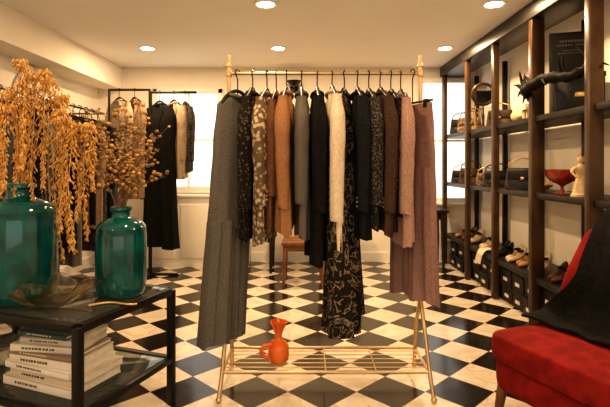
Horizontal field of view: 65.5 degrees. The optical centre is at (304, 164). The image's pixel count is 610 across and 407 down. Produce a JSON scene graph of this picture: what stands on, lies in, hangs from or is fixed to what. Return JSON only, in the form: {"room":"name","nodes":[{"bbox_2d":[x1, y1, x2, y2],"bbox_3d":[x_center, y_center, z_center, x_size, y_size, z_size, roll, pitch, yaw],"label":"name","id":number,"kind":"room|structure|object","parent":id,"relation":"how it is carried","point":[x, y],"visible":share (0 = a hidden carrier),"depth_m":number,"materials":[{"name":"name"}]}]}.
{"room":"clothing store","nodes":[
{"label":"clothing store","id":0,"kind":"room"},
{"bbox_2d":[0,54,97,267],"bbox_3d":[-2.750,-0.005,2.350,0.100,2.530,7.900,0,0,0],"label":"wall","id":1,"kind":"structure","parent":0,"point":[80,94],"depth_m":5.46,"materials":[{"name":"paint"}]},
{"bbox_2d":[13,68,52,109],"bbox_3d":[-2.676,-0.515,4.700,0.023,0.890,0.700,0,0,0],"label":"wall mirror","id":2,"kind":"object","parent":1,"relation":"attached to","point":[34,69],"visible":0.19,"depth_m":4.70,"materials":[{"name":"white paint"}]},
{"bbox_2d":[0,86,104,114],"bbox_3d":[-2.404,-0.540,3.875,0.592,0.060,2.310,0,0,0],"label":"rail","id":3,"kind":"object","parent":1,"relation":"attached to","point":[3,88],"visible":0.2,"depth_m":4.42,"materials":[{"name":"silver metal"}]},
{"bbox_2d":[0,114,14,197],"bbox_3d":[-2.122,0.111,3.025,0.498,1.346,0.129,0,0,-8],"label":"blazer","id":4,"kind":"object","parent":3,"relation":"hanging from","point":[10,149],"visible":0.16,"depth_m":3.03,"materials":[{"name":"fabric"}]},
{"bbox_2d":[0,102,22,182],"bbox_3d":[-2.121,0.085,3.158,0.497,1.290,0.126,0,0,0],"label":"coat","id":5,"kind":"object","parent":3,"relation":"hanging from","point":[14,163],"visible":0.06,"depth_m":3.11,"materials":[{"name":"fabric"}]},
{"bbox_2d":[0,84,35,182],"bbox_3d":[-2.119,0.033,3.299,0.499,1.186,0.122,0,0,0],"label":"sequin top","id":6,"kind":"object","parent":3,"relation":"hanging from","point":[18,114],"visible":0.07,"depth_m":3.26,"materials":[{"name":"black fabric"}]},
{"bbox_2d":[9,87,43,197],"bbox_3d":[-2.119,0.060,3.425,0.499,1.240,0.137,0,0,0],"label":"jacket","id":7,"kind":"object","parent":3,"relation":"hanging from","point":[37,192],"visible":0.2,"depth_m":3.38,"materials":[{"name":"black fabric"}]},
{"bbox_2d":[21,104,55,201],"bbox_3d":[-2.120,0.102,3.560,0.495,1.327,0.137,0,0,0],"label":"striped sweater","id":8,"kind":"object","parent":3,"relation":"hanging from","point":[45,194],"visible":0.19,"depth_m":3.53,"materials":[{"name":"grey fabric"}]},
{"bbox_2d":[31,95,61,272],"bbox_3d":[-2.123,0.146,3.673,0.500,1.415,0.135,0,0,7],"label":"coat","id":9,"kind":"object","parent":3,"relation":"hanging from","point":[55,191],"visible":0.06,"depth_m":3.64,"materials":[{"name":"fabric"}]},
{"bbox_2d":[40,95,70,234],"bbox_3d":[-2.116,0.007,3.809,0.494,1.135,0.151,0,0,0],"label":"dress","id":10,"kind":"object","parent":3,"relation":"hanging from","point":[69,152],"visible":0.09,"depth_m":3.78,"materials":[{"name":"black fabric"}]},
{"bbox_2d":[48,97,80,254],"bbox_3d":[-2.117,0.096,3.948,0.500,1.316,0.129,0,0,-9],"label":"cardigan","id":11,"kind":"object","parent":3,"relation":"hanging from","point":[63,239],"visible":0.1,"depth_m":3.93,"materials":[{"name":"black fabric"}]},
{"bbox_2d":[59,116,85,266],"bbox_3d":[-2.120,0.153,4.066,0.499,1.426,0.134,0,0,0],"label":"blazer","id":12,"kind":"object","parent":3,"relation":"hanging from","point":[71,260],"visible":0.1,"depth_m":4.03,"materials":[{"name":"fabric"}]},
{"bbox_2d":[69,114,91,229],"bbox_3d":[-2.121,0.008,4.194,0.504,1.139,0.122,0,0,4],"label":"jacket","id":13,"kind":"object","parent":3,"relation":"hanging from","point":[73,117],"visible":0.07,"depth_m":4.17,"materials":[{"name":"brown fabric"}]},
{"bbox_2d":[72,103,99,224],"bbox_3d":[-2.118,0.001,4.321,0.500,1.126,0.151,0,0,0],"label":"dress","id":14,"kind":"object","parent":3,"relation":"hanging from","point":[92,199],"visible":0.15,"depth_m":4.31,"materials":[{"name":"black fabric"}]},
{"bbox_2d":[78,105,107,228],"bbox_3d":[-2.118,0.028,4.455,0.502,1.179,0.153,0,0,-2],"label":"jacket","id":15,"kind":"object","parent":3,"relation":"hanging from","point":[99,190],"visible":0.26,"depth_m":4.46,"materials":[{"name":"brown fabric"}]},
{"bbox_2d":[82,107,109,251],"bbox_3d":[-2.119,0.141,4.583,0.494,1.402,0.153,0,0,0],"label":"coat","id":16,"kind":"object","parent":3,"relation":"hanging from","point":[86,246],"visible":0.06,"depth_m":4.55,"materials":[{"name":"black fabric"}]},
{"bbox_2d":[91,109,116,218],"bbox_3d":[-2.120,0.072,4.728,0.505,1.268,0.141,0,0,4],"label":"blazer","id":17,"kind":"object","parent":3,"relation":"hanging from","point":[110,202],"visible":0.18,"depth_m":4.69,"materials":[{"name":"black fabric"}]},
{"bbox_2d":[96,110,121,205],"bbox_3d":[-2.121,0.108,4.845,0.502,1.336,0.152,0,0,14],"label":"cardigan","id":18,"kind":"object","parent":3,"relation":"hanging from","point":[114,129],"visible":0.06,"depth_m":4.82,"materials":[{"name":"fabric"}]},
{"bbox_2d":[0,3,122,89],"bbox_3d":[-2.540,-1.125,2.300,0.320,0.290,7.800,0,0,0],"label":"soffit","id":19,"kind":"object","parent":1,"relation":"attached to","point":[22,37],"depth_m":4.54,"materials":[{"name":"paint"}]},
{"bbox_2d":[60,254,94,275],"bbox_3d":[-2.690,1.200,2.290,0.020,0.120,7.780,0,0,0],"label":"baseboard","id":20,"kind":"structure","parent":1,"relation":"attached to","point":[88,261],"depth_m":5.66,"materials":[{"name":"white paint"}]},
{"bbox_2d":[0,262,531,406],"bbox_3d":[-0.225,1.310,2.300,5.150,0.100,8.000,0,0,0],"label":"floor","id":21,"kind":"structure","parent":0,"point":[460,332],"depth_m":3.37,"materials":[{"name":"tile"}]},
{"bbox_2d":[0,276,175,406],"bbox_3d":[-1.338,0.954,2.406,1.150,0.612,0.660,0,0,20],"label":"coffee table","id":22,"kind":"object","parent":21,"relation":"on","point":[75,318],"visible":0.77,"depth_m":2.14,"materials":[{"name":"black metal"}]},
{"bbox_2d":[0,183,58,306],"bbox_3d":[-1.370,0.367,2.280,0.330,0.560,0.330,0,0,0],"label":"vase","id":23,"kind":"object","parent":22,"relation":"on","point":[29,244],"visible":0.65,"depth_m":2.17,"materials":[{"name":"glass"}]},
{"bbox_2d":[0,59,99,263],"bbox_3d":[-1.256,-0.005,2.259,0.568,0.986,0.224,0,0,3],"label":"dried plant","id":24,"kind":"object","parent":23,"relation":"in","point":[62,120],"visible":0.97,"depth_m":2.24,"materials":[{"name":"plant"}]},
{"bbox_2d":[7,272,100,307],"bbox_3d":[-1.140,0.571,2.122,0.400,0.141,0.215,0,0,11],"label":"glass bowl","id":25,"kind":"object","parent":22,"relation":"on","point":[61,289],"visible":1,"depth_m":2.09,"materials":[{"name":"beige"}]},
{"bbox_2d":[3,324,123,399],"bbox_3d":[-1.149,0.892,2.260,0.434,0.243,0.315,0,0,21],"label":"books","id":26,"kind":"object","parent":22,"relation":"on","point":[40,360],"visible":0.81,"depth_m":2.16,"materials":[{"name":"white paper"}]},
{"bbox_2d":[88,301,136,306],"bbox_3d":[-0.882,0.639,2.189,0.218,0.012,0.052,0,0,-5],"label":"necklace","id":27,"kind":"object","parent":22,"relation":"on","point":[105,302],"visible":1,"depth_m":2.18,"materials":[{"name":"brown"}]},
{"bbox_2d":[95,206,146,299],"bbox_3d":[-0.918,0.427,2.370,0.244,0.440,0.244,0,0,0],"label":"bottle vase","id":28,"kind":"object","parent":22,"relation":"on","point":[120,239],"visible":0.98,"depth_m":2.27,"materials":[{"name":"glass"}]},
{"bbox_2d":[66,101,170,206],"bbox_3d":[-0.942,-0.051,2.390,0.497,0.556,0.303,0,0,0],"label":"branches","id":29,"kind":"object","parent":28,"relation":"in","point":[128,179],"visible":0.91,"depth_m":2.38,"materials":[{"name":"brown plant"}]},
{"bbox_2d":[108,89,159,273],"bbox_3d":[-2.080,0.178,5.620,0.720,2.163,0.240,0,0,0],"label":"rail","id":30,"kind":"object","parent":21,"relation":"on","point":[109,90],"visible":0.32,"depth_m":5.61,"materials":[{"name":"black metal"}]},
{"bbox_2d":[105,88,133,190],"bbox_3d":[-2.195,-0.302,5.628,0.524,1.218,0.141,0,0,31],"label":"coat","id":31,"kind":"object","parent":30,"relation":"hanging from","point":[119,100],"visible":0.38,"depth_m":5.53,"materials":[{"name":"beige fabric"}]},
{"bbox_2d":[125,88,146,199],"bbox_3d":[-2.023,-0.252,5.615,0.522,1.319,0.146,0,0,43],"label":"coat","id":32,"kind":"object","parent":30,"relation":"hanging from","point":[140,118],"visible":0.33,"depth_m":5.48,"materials":[{"name":"beige fabric"}]},
{"bbox_2d":[147,91,196,278],"bbox_3d":[-1.515,0.208,5.420,0.550,2.103,0.500,0,0,0],"label":"rail","id":33,"kind":"object","parent":21,"relation":"on","point":[154,272],"visible":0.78,"depth_m":5.41,"materials":[{"name":"black metal"}]},
{"bbox_2d":[143,90,179,249],"bbox_3d":[-1.660,0.050,5.411,0.557,1.796,0.192,0,0,34],"label":"dress","id":34,"kind":"object","parent":33,"relation":"hanging from","point":[160,210],"visible":0.8,"depth_m":5.32,"materials":[{"name":"black fabric"}]},
{"bbox_2d":[168,90,187,178],"bbox_3d":[-1.505,-0.343,5.415,0.511,1.016,0.175,0,0,44],"label":"jacket","id":35,"kind":"object","parent":33,"relation":"hanging from","point":[180,110],"visible":0.39,"depth_m":5.29,"materials":[{"name":"beige fabric"}]},
{"bbox_2d":[182,91,195,172],"bbox_3d":[-1.384,-0.382,5.410,0.137,0.940,0.498,0,0,-36],"label":"cardigan","id":36,"kind":"object","parent":33,"relation":"hanging from","point":[191,124],"visible":0.56,"depth_m":5.24,"materials":[{"name":"black fabric"}]},
{"bbox_2d":[143,193,250,266],"bbox_3d":[-1.350,0.815,5.990,1.360,0.890,0.360,0,0,0],"label":"wainscoting","id":37,"kind":"structure","parent":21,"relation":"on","point":[192,207],"depth_m":5.83,"materials":[{"name":"white paint"}]},
{"bbox_2d":[269,240,274,273],"bbox_3d":[0.100,0.890,5.720,1.100,0.740,0.500,0,0,0],"label":"wood table","id":38,"kind":"object","parent":21,"relation":"on","point":[272,243],"visible":0.1,"depth_m":5.51,"materials":[{"name":"brown wood"}]},
{"bbox_2d":[282,235,323,287],"bbox_3d":[-0.020,0.808,5.069,0.440,0.906,0.457,0,0,0],"label":"wooden chair","id":39,"kind":"object","parent":21,"relation":"on","point":[291,243],"visible":0.38,"depth_m":4.86,"materials":[{"name":"brown wood"}]},
{"bbox_2d":[216,54,436,402],"bbox_3d":[0.113,0.312,2.742,1.176,1.895,0.486,0,0,0],"label":"clothing rack","id":40,"kind":"object","parent":21,"relation":"on","point":[420,308],"visible":0.72,"depth_m":2.71,"materials":[{"name":"gold metal"}]},
{"bbox_2d":[196,69,249,350],"bbox_3d":[-0.420,0.217,2.667,0.165,1.528,0.403,0,0,35],"label":"grey jumpsuit","id":41,"kind":"object","parent":40,"relation":"hanging from","point":[223,296],"visible":0.79,"depth_m":2.57,"materials":[{"name":"fabric"}]},
{"bbox_2d":[237,70,258,242],"bbox_3d":[-0.297,-0.065,2.717,0.132,0.962,0.496,0,0,0],"label":"jacket","id":42,"kind":"object","parent":40,"relation":"hanging from","point":[245,172],"visible":0.59,"depth_m":2.51,"materials":[{"name":"black fabric"}]},
{"bbox_2d":[251,70,276,246],"bbox_3d":[-0.219,-0.053,2.722,0.096,0.987,0.521,0,0,7],"label":"cardigan","id":43,"kind":"object","parent":40,"relation":"hanging from","point":[260,235],"visible":0.45,"depth_m":2.50,"materials":[{"name":"brown fabric"}]},
{"bbox_2d":[265,70,279,233],"bbox_3d":[-0.163,-0.088,2.725,0.093,0.916,0.481,0,0,4],"label":"cardigan","id":44,"kind":"object","parent":40,"relation":"hanging from","point":[271,104],"visible":0.46,"depth_m":2.52,"materials":[{"name":"fabric"}]},
{"bbox_2d":[259,318,288,364],"bbox_3d":[-0.173,0.999,2.690,0.166,0.229,0.120,0,0,0],"label":"pitcher","id":45,"kind":"object","parent":40,"relation":"on","point":[278,348],"visible":1,"depth_m":2.65,"materials":[{"name":"orange ceramic"}]},
{"bbox_2d":[274,70,294,236],"bbox_3d":[-0.105,-0.084,2.721,0.125,0.924,0.537,0,0,0],"label":"coat","id":46,"kind":"object","parent":40,"relation":"hanging from","point":[284,125],"visible":0.86,"depth_m":2.49,"materials":[{"name":"brown fabric"}]},
{"bbox_2d":[294,70,310,240],"bbox_3d":[-0.017,-0.065,2.723,0.101,0.962,0.499,0,0,-3],"label":"jacket","id":47,"kind":"object","parent":40,"relation":"hanging from","point":[302,202],"visible":1,"depth_m":2.51,"materials":[{"name":"grey fabric"}]},
{"bbox_2d":[304,70,327,268],"bbox_3d":[0.069,0.000,2.721,0.147,1.093,0.534,0,0,0],"label":"coat","id":48,"kind":"object","parent":40,"relation":"hanging from","point":[315,248],"visible":0.92,"depth_m":2.50,"materials":[{"name":"black fabric"}]},
{"bbox_2d":[325,70,345,251],"bbox_3d":[0.156,-0.040,2.721,0.087,1.013,0.544,0,0,-4],"label":"blouse","id":49,"kind":"object","parent":40,"relation":"hanging from","point":[334,104],"visible":0.67,"depth_m":2.48,"materials":[{"name":"white fabric"}]},
{"bbox_2d":[321,69,364,339],"bbox_3d":[0.213,0.192,2.697,0.221,1.477,0.479,0,0,12],"label":"dress","id":50,"kind":"object","parent":40,"relation":"hanging from","point":[343,306],"visible":0.59,"depth_m":2.55,"materials":[{"name":"black fabric"}]},
{"bbox_2d":[351,70,371,240],"bbox_3d":[0.295,-0.064,2.719,0.133,0.964,0.521,0,0,0],"label":"blazer","id":51,"kind":"object","parent":40,"relation":"hanging from","point":[361,117],"visible":0.6,"depth_m":2.50,"materials":[{"name":"black fabric"}]},
{"bbox_2d":[364,70,384,231],"bbox_3d":[0.363,-0.094,2.723,0.112,0.904,0.517,0,0,-7],"label":"jacket","id":52,"kind":"object","parent":40,"relation":"hanging from","point":[376,111],"visible":0.43,"depth_m":2.49,"materials":[{"name":"black fabric"}]},
{"bbox_2d":[376,70,398,237],"bbox_3d":[0.436,-0.080,2.717,0.122,0.934,0.540,0,0,-10],"label":"blazer","id":53,"kind":"object","parent":40,"relation":"hanging from","point":[388,222],"visible":0.52,"depth_m":2.48,"materials":[{"name":"fabric"}]},
{"bbox_2d":[388,70,402,217],"bbox_3d":[0.490,-0.131,2.715,0.089,0.832,0.480,0,0,-4],"label":"lace top","id":54,"kind":"object","parent":40,"relation":"hanging from","point":[398,101],"visible":0.19,"depth_m":2.53,"materials":[{"name":"black fabric"}]},
{"bbox_2d":[391,70,414,248],"bbox_3d":[0.548,-0.049,2.721,0.122,0.994,0.543,0,0,5],"label":"cardigan","id":55,"kind":"object","parent":40,"relation":"hanging from","point":[405,236],"visible":0.55,"depth_m":2.48,"materials":[{"name":"pink fabric"}]},
{"bbox_2d":[390,69,439,307],"bbox_3d":[0.616,0.111,2.693,0.120,1.315,0.366,0,0,-25],"label":"skirt","id":56,"kind":"object","parent":40,"relation":"hanging from","point":[414,270],"visible":0.63,"depth_m":2.58,"materials":[{"name":"pink fabric"}]},
{"bbox_2d":[437,208,448,269],"bbox_3d":[1.570,0.900,5.850,0.300,0.720,0.360,0,0,0],"label":"side table","id":57,"kind":"object","parent":21,"relation":"on","point":[440,216],"visible":0.38,"depth_m":5.71,"materials":[{"name":"black wood"}]},
{"bbox_2d":[450,241,556,313],"bbox_3d":[1.988,1.106,4.510,0.322,0.302,2.960,0,0,0],"label":"boxes","id":58,"kind":"object","parent":21,"relation":"on","point":[513,288],"visible":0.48,"depth_m":4.43,"materials":[{"name":"black"}]},
{"bbox_2d":[440,0,609,323],"bbox_3d":[1.988,0.000,4.400,0.475,2.520,3.500,0,0,0],"label":"shelving unit","id":59,"kind":"object","parent":21,"relation":"on","point":[530,24],"visible":0.77,"depth_m":3.71,"materials":[{"name":"brown wood"}]},
{"bbox_2d":[450,112,464,133],"bbox_3d":[1.928,-0.517,5.846,0.277,0.267,0.146,0,0,29],"label":"handbag","id":60,"kind":"object","parent":59,"relation":"on","point":[454,122],"visible":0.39,"depth_m":5.84,"materials":[{"name":"black leather"}]},
{"bbox_2d":[451,165,464,182],"bbox_3d":[1.918,0.105,5.796,0.257,0.223,0.146,0,0,29],"label":"handbag","id":61,"kind":"object","parent":59,"relation":"on","point":[455,173],"visible":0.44,"depth_m":5.78,"materials":[{"name":"black leather"}]},
{"bbox_2d":[455,229,464,236],"bbox_3d":[1.942,0.831,5.850,0.311,0.092,0.151,0,0,-30],"label":"heels","id":62,"kind":"object","parent":59,"relation":"on","point":[458,234],"visible":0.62,"depth_m":5.77,"materials":[{"name":"beige leather"}]},
{"bbox_2d":[457,111,480,131],"bbox_3d":[1.918,-0.510,5.536,0.277,0.252,0.156,0,0,29],"label":"handbag","id":63,"kind":"object","parent":59,"relation":"on","point":[461,121],"visible":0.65,"depth_m":5.50,"materials":[{"name":"brown leather"}]},
{"bbox_2d":[461,226,477,239],"bbox_3d":[1.941,0.806,5.610,0.310,0.141,0.151,0,0,-29],"label":"heels","id":64,"kind":"object","parent":59,"relation":"on","point":[474,229],"visible":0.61,"depth_m":5.58,"materials":[{"name":"brown leather"}]},
{"bbox_2d":[459,161,482,183],"bbox_3d":[1.918,0.083,5.476,0.277,0.267,0.146,0,0,29],"label":"handbag","id":65,"kind":"object","parent":59,"relation":"on","point":[474,171],"visible":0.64,"depth_m":5.43,"materials":[{"name":"brown leather"}]},
{"bbox_2d":[471,228,484,242],"bbox_3d":[1.941,0.806,5.390,0.310,0.141,0.151,0,0,-29],"label":"heels","id":66,"kind":"object","parent":59,"relation":"on","point":[480,235],"visible":0.86,"depth_m":5.36,"materials":[{"name":"beige leather"}]},
{"bbox_2d":[471,106,484,128],"bbox_3d":[1.922,-0.526,5.348,0.188,0.285,0.121,0,0,28],"label":"stand","id":67,"kind":"object","parent":59,"relation":"on","point":[475,108],"visible":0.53,"depth_m":5.34,"materials":[{"name":"gold metal"}]},
{"bbox_2d":[471,82,490,127],"bbox_3d":[1.869,-0.626,4.979,0.208,0.485,0.144,0,0,42],"label":"vanity mirror","id":68,"kind":"object","parent":59,"relation":"on","point":[481,92],"visible":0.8,"depth_m":4.97,"materials":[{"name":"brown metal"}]},
{"bbox_2d":[476,167,490,185],"bbox_3d":[1.918,0.119,5.016,0.217,0.194,0.124,0,0,23],"label":"clutch bag","id":69,"kind":"object","parent":59,"relation":"on","point":[479,179],"visible":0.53,"depth_m":5.00,"materials":[{"name":"leather"}]},
{"bbox_2d":[479,236,490,247],"bbox_3d":[1.941,0.811,5.031,0.308,0.132,0.152,0,0,-29],"label":"heels","id":70,"kind":"object","parent":59,"relation":"on","point":[488,243],"visible":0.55,"depth_m":4.99,"materials":[{"name":"beige leather"}]},
{"bbox_2d":[475,247,499,263],"bbox_3d":[1.886,0.921,4.811,0.268,0.152,0.181,0,0,0],"label":"scarf","id":71,"kind":"object","parent":59,"relation":"on","point":[480,252],"visible":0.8,"depth_m":4.80,"materials":[{"name":"beige fabric"}]},
{"bbox_2d":[482,163,507,186],"bbox_3d":[1.918,0.098,4.736,0.277,0.238,0.146,0,0,29],"label":"handbag","id":72,"kind":"object","parent":59,"relation":"on","point":[487,174],"visible":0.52,"depth_m":4.71,"materials":[{"name":"black leather"}]},
{"bbox_2d":[486,103,511,125],"bbox_3d":[1.938,-0.502,4.716,0.257,0.238,0.146,0,0,29],"label":"handbag","id":73,"kind":"object","parent":59,"relation":"on","point":[504,115],"visible":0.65,"depth_m":4.65,"materials":[{"name":"brown leather"}]},
{"bbox_2d":[499,240,513,255],"bbox_3d":[1.942,0.816,4.650,0.310,0.122,0.151,0,0,-30],"label":"heels","id":74,"kind":"object","parent":59,"relation":"on","point":[508,246],"visible":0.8,"depth_m":4.62,"materials":[{"name":"black leather"}]},
{"bbox_2d":[510,110,521,120],"bbox_3d":[1.891,-0.438,4.207,0.135,0.108,0.180,0,0,30],"label":"conch shell","id":75,"kind":"object","parent":59,"relation":"on","point":[517,114],"visible":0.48,"depth_m":4.18,"materials":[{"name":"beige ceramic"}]},
{"bbox_2d":[505,244,527,261],"bbox_3d":[1.941,0.811,4.371,0.308,0.132,0.152,0,0,-29],"label":"heels","id":76,"kind":"object","parent":59,"relation":"on","point":[520,251],"visible":0.98,"depth_m":4.34,"materials":[{"name":"beige leather"}]},
{"bbox_2d":[505,158,528,189],"bbox_3d":[1.918,0.076,4.176,0.296,0.281,0.146,0,0,29],"label":"handbag","id":77,"kind":"object","parent":59,"relation":"on","point":[516,178],"visible":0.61,"depth_m":4.15,"materials":[{"name":"black leather"}]},
{"bbox_2d":[516,252,528,266],"bbox_3d":[1.942,0.816,4.150,0.310,0.122,0.151,0,0,-30],"label":"heels","id":78,"kind":"object","parent":59,"relation":"on","point":[524,262],"visible":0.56,"depth_m":4.13,"materials":[{"name":"beige leather"}]},
{"bbox_2d":[522,104,528,118],"bbox_3d":[1.880,-0.451,4.020,0.080,0.135,0.080,0,0,0],"label":"perfume bottle","id":79,"kind":"object","parent":59,"relation":"on","point":[525,113],"visible":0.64,"depth_m":4.00,"materials":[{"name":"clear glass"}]},
{"bbox_2d":[528,250,552,270],"bbox_3d":[1.941,0.801,3.930,0.310,0.151,0.151,0,0,-29],"label":"heels","id":80,"kind":"object","parent":59,"relation":"on","point":[548,256],"visible":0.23,"depth_m":3.91,"materials":[{"name":"beige leather"}]},
{"bbox_2d":[545,183,552,191],"bbox_3d":[1.930,0.179,3.880,0.180,0.076,0.180,0,0,0],"label":"bowl","id":81,"kind":"object","parent":59,"relation":"on","point":[547,185],"visible":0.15,"depth_m":3.82,"materials":[{"name":"brown ceramic"}]},
{"bbox_2d":[548,261,568,282],"bbox_3d":[1.942,0.816,3.610,0.310,0.122,0.151,0,0,-30],"label":"heels","id":82,"kind":"object","parent":59,"relation":"on","point":[558,276],"visible":0.77,"depth_m":3.60,"materials":[{"name":"brown leather"}]},
{"bbox_2d":[544,169,575,193],"bbox_3d":[1.930,0.125,3.560,0.237,0.183,0.237,0,0,0],"label":"bowl","id":83,"kind":"object","parent":59,"relation":"on","point":[562,177],"visible":0.89,"depth_m":3.50,"materials":[{"name":"red ceramic"}]},
{"bbox_2d":[514,43,609,103],"bbox_3d":[1.772,-0.608,3.420,0.266,0.414,1.054,0,0,5],"label":"branch","id":84,"kind":"object","parent":59,"relation":"on","point":[527,87],"visible":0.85,"depth_m":3.33,"materials":[{"name":"brown wood"}]},
{"bbox_2d":[548,71,605,112],"bbox_3d":[2.010,-0.528,3.519,0.330,0.280,0.253,0,0,17],"label":"storage box","id":85,"kind":"object","parent":59,"relation":"on","point":[562,96],"visible":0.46,"depth_m":3.43,"materials":[{"name":"leather"}]},
{"bbox_2d":[549,31,583,72],"bbox_3d":[2.002,-0.831,3.527,0.340,0.320,0.038,0,0,17],"label":"framed poster","id":86,"kind":"object","parent":85,"relation":"on","point":[560,44],"visible":0.57,"depth_m":3.53,"materials":[{"name":"black paper"}]},
{"bbox_2d":[570,154,583,196],"bbox_3d":[1.883,0.072,3.233,0.136,0.290,0.134,0,0,-38],"label":"ceramic figurine","id":87,"kind":"object","parent":59,"relation":"on","point":[578,188],"visible":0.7,"depth_m":3.22,"materials":[{"name":"beige ceramic"}]},
{"bbox_2d":[491,229,609,406],"bbox_3d":[1.347,0.771,2.165,0.778,0.982,0.660,0,0,-22],"label":"velvet armchair","id":88,"kind":"object","parent":21,"relation":"on","point":[538,364],"visible":0.7,"depth_m":2.04,"materials":[{"name":"red fabric"}]},
{"bbox_2d":[521,208,609,345],"bbox_3d":[1.509,0.504,2.219,0.582,0.612,0.722,0,0,-23],"label":"throw blanket","id":89,"kind":"object","parent":88,"relation":"on","point":[581,308],"visible":1,"depth_m":2.29,"materials":[{"name":"black fabric"}]},
{"bbox_2d":[0,0,533,67],"bbox_3d":[-0.225,-1.320,2.300,5.150,0.100,8.000,0,0,0],"label":"ceiling","id":90,"kind":"structure","parent":0,"point":[183,33],"depth_m":4.48,"materials":[{"name":"paint"}]},
{"bbox_2d":[139,46,155,50],"bbox_3d":[-1.710,-1.264,5.150,0.184,0.012,0.184,0,0,0],"label":"recessed light","id":91,"kind":"object","parent":90,"relation":"in","point":[145,48],"visible":1,"depth_m":5.14,"materials":[{"name":"white paint"}]},
{"bbox_2d":[254,0,276,8],"bbox_3d":[-0.310,-1.264,3.740,0.184,0.012,0.184,0,0,0],"label":"recessed light","id":92,"kind":"object","parent":90,"relation":"in","point":[263,4],"visible":1,"depth_m":3.73,"materials":[{"name":"white paint"}]},
{"bbox_2d":[270,46,286,50],"bbox_3d":[-0.290,-1.264,5.150,0.184,0.012,0.184,0,0,0],"label":"recessed light","id":93,"kind":"object","parent":90,"relation":"in","point":[274,48],"visible":1,"depth_m":5.14,"materials":[{"name":"white paint"}]},
{"bbox_2d":[436,46,453,50],"bbox_3d":[1.520,-1.264,5.150,0.184,0.012,0.184,0,0,0],"label":"recessed light","id":94,"kind":"object","parent":90,"relation":"in","point":[442,48],"visible":1,"depth_m":5.14,"materials":[{"name":"white paint"}]},
{"bbox_2d":[482,0,506,8],"bbox_3d":[1.490,-1.264,3.740,0.184,0.012,0.184,0,0,0],"label":"recessed light","id":95,"kind":"object","parent":90,"relation":"in","point":[493,4],"visible":1,"depth_m":3.73,"materials":[{"name":"white paint"}]},
{"bbox_2d":[98,68,476,251],"bbox_3d":[-0.225,-0.005,6.250,4.950,2.530,0.100,0,0,0],"label":"wall","id":96,"kind":"structure","parent":0,"point":[137,78],"depth_m":6.20,"materials":[{"name":"paint"}]},
{"bbox_2d":[153,89,222,192],"bbox_3d":[-1.525,-0.312,6.173,1.010,1.355,0.145,0,0,0],"label":"window","id":97,"kind":"structure","parent":96,"relation":"in","point":[180,189],"depth_m":6.16,"materials":[{"name":"white paint"}]},
{"bbox_2d":[287,80,300,92],"bbox_3d":[-0.140,-1.008,6.085,0.200,0.135,0.230,0,0,0],"label":"wall sconce","id":98,"kind":"object","parent":96,"relation":"attached to","point":[294,88],"visible":0.92,"depth_m":6.04,"materials":[{"name":"black metal"}]},
{"bbox_2d":[251,252,450,261],"bbox_3d":[-0.225,1.200,6.190,4.950,0.120,0.020,0,0,0],"label":"baseboard","id":99,"kind":"structure","parent":96,"relation":"attached to","point":[255,256],"depth_m":6.18,"materials":[{"name":"white paint"}]},
{"bbox_2d":[417,78,473,204],"bbox_3d":[1.810,-0.307,6.173,0.780,1.645,0.145,0,0,0],"label":"window","id":100,"kind":"structure","parent":96,"relation":"in","point":[450,201],"depth_m":6.16,"materials":[{"name":"white paint"}]},
{"bbox_2d":[477,0,609,265],"bbox_3d":[2.300,-0.005,2.350,0.100,2.530,7.900,0,0,0],"label":"wall","id":101,"kind":"structure","parent":0,"point":[562,143],"depth_m":4.40,"materials":[{"name":"paint"}]}
]}

